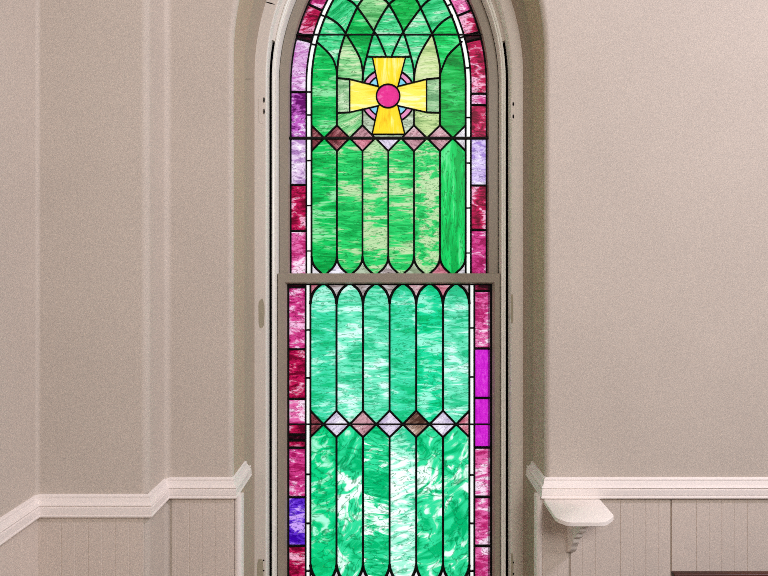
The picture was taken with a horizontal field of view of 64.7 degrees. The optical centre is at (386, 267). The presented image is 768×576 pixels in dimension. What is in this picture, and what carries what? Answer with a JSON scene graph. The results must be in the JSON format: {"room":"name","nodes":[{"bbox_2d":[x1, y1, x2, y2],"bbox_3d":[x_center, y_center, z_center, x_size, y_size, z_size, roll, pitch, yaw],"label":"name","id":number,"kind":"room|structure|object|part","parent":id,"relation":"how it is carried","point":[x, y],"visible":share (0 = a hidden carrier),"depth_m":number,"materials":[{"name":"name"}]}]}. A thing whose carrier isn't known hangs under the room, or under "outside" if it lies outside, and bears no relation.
{"room":"church","nodes":[
{"label":"church","id":0,"kind":"room"},
{"bbox_2d":[0,0,37,575],"bbox_3d":[-1.066,-0.994,-1.576,0.007,5.200,6.848,0,0,0],"label":"wall","id":1,"kind":"structure","parent":0,"point":[19,554],"depth_m":1.75,"materials":[{"name":"paint"}]},
{"bbox_2d":[0,461,251,545],"bbox_3d":[-0.780,0.723,-1.385,0.578,0.066,7.230,0,0,0],"label":"trim","id":2,"kind":"structure","parent":1,"relation":"attached to","point":[38,506],"depth_m":1.84,"materials":[{"name":"paint"}]},
{"bbox_2d":[35,0,171,575],"bbox_3d":[-0.890,-0.994,1.920,0.359,5.200,0.160,0,0,0],"label":"wall pier","id":3,"kind":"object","parent":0,"point":[103,68],"visible":0.97,"depth_m":1.85,"materials":[{"name":"paint"}]},
{"bbox_2d":[172,0,767,575],"bbox_3d":[2.148,-0.994,2.084,5.717,5.200,0.182,0,0,0],"label":"wall","id":4,"kind":"structure","parent":0,"point":[650,117],"depth_m":2.00,"materials":[{"name":"paint"}]},
{"bbox_2d":[244,0,532,575],"bbox_3d":[0.007,-0.108,2.208,1.120,2.889,0.505,0,0,0],"label":"window","id":5,"kind":"structure","parent":4,"relation":"in","point":[269,19],"depth_m":2.31,"materials":[{"name":"glass"}]},
{"bbox_3d":[-0.345,0.630,2.307,0.070,1.141,0.003,0,0,0],"label":"border glass","id":6,"kind":"part","parent":5,"relation":"part of","materials":[{"name":"glass"}]},
{"bbox_3d":[-0.095,-0.010,2.346,0.091,0.074,0.003,0,0,0],"label":"diamond glass","id":7,"kind":"part","parent":5,"relation":"part of","materials":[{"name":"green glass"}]},
{"bbox_3d":[0.006,-0.576,2.346,0.127,0.116,0.003,0,0,0],"label":"cross arm","id":8,"kind":"part","parent":5,"relation":"part of","materials":[{"name":"yellow glass"}]},
{"bbox_3d":[0.007,-0.679,2.348,0.839,1.467,0.044,0,0,0],"label":"window sash","id":9,"kind":"part","parent":5,"relation":"part of","materials":[{"name":"green glass"}]},
{"bbox_3d":[0.006,-0.888,2.346,0.597,0.769,0.003,0,0,0],"label":"tracery glass","id":10,"kind":"part","parent":5,"relation":"part of","materials":[{"name":"green glass"}]},
{"bbox_3d":[0.006,-0.238,2.346,0.597,0.530,0.003,0,0,0],"label":"lancet glass","id":11,"kind":"part","parent":5,"relation":"part of","materials":[{"name":"green glass"}]},
{"bbox_3d":[0.006,-0.502,2.346,0.597,0.099,0.003,0,0,0],"label":"diamond glass","id":12,"kind":"part","parent":5,"relation":"part of","materials":[{"name":"pink glass"}]},
{"bbox_3d":[0.007,0.650,2.303,0.838,1.258,0.038,0,0,0],"label":"window sash","id":13,"kind":"part","parent":5,"relation":"part of","materials":[{"name":"green glass"}]},
{"bbox_3d":[0.005,-0.010,2.346,0.092,0.074,0.003,0,0,0],"label":"diamond glass","id":14,"kind":"part","parent":5,"relation":"part of","materials":[{"name":"glass"}]},
{"bbox_3d":[0.011,0.631,2.307,0.605,1.139,0.003,0,0,0],"label":"lancet glass","id":15,"kind":"part","parent":5,"relation":"part of","materials":[{"name":"green glass"}]},
{"bbox_3d":[0.011,0.593,2.307,0.605,0.101,0.003,0,0,0],"label":"diamond glass","id":16,"kind":"part","parent":5,"relation":"part of","materials":[{"name":"glass"}]},
{"bbox_3d":[0.011,0.098,2.307,0.605,0.078,0.003,0,0,0],"label":"diamond glass","id":17,"kind":"part","parent":5,"relation":"part of","materials":[{"name":"pink glass"}]},
{"bbox_3d":[0.105,-0.010,2.346,0.092,0.074,0.003,0,0,0],"label":"diamond glass","id":18,"kind":"part","parent":5,"relation":"part of","materials":[{"name":"glass"}]},
{"bbox_3d":[0.205,-0.010,2.346,0.092,0.074,0.003,0,0,0],"label":"diamond glass","id":19,"kind":"part","parent":5,"relation":"part of","materials":[{"name":"pink glass"}]},
{"bbox_3d":[0.366,0.630,2.307,0.068,1.141,0.003,0,0,0],"label":"border glass","id":20,"kind":"part","parent":5,"relation":"part of","materials":[{"name":"pink glass"}]},
{"bbox_2d":[543,499,613,551],"bbox_3d":[0.606,0.846,1.901,0.185,0.177,0.183,0,0,0],"label":"wall shelf","id":21,"kind":"object","parent":4,"relation":"attached to","point":[577,515],"visible":1,"depth_m":1.89,"materials":[{"name":"paint"}]},
{"bbox_2d":[525,461,767,498],"bbox_3d":[2.755,0.723,2.105,4.502,0.066,0.250,0,0,0],"label":"trim","id":22,"kind":"structure","parent":4,"relation":"attached to","point":[546,487],"depth_m":1.99,"materials":[{"name":"paint"}]},
{"bbox_3d":[1.969,1.656,-1.300,6.276,0.100,7.600,0,0,0],"label":"floor","id":23,"kind":"structure","parent":0,"visible":0},
{"bbox_2d":[671,571,767,575],"bbox_3d":[1.688,1.215,1.427,1.838,0.782,0.450,0,0,0],"label":"pew","id":24,"kind":"object","parent":23,"relation":"on","point":[673,573],"visible":1,"depth_m":1.64,"materials":[{"name":"brown wood"}]}
]}

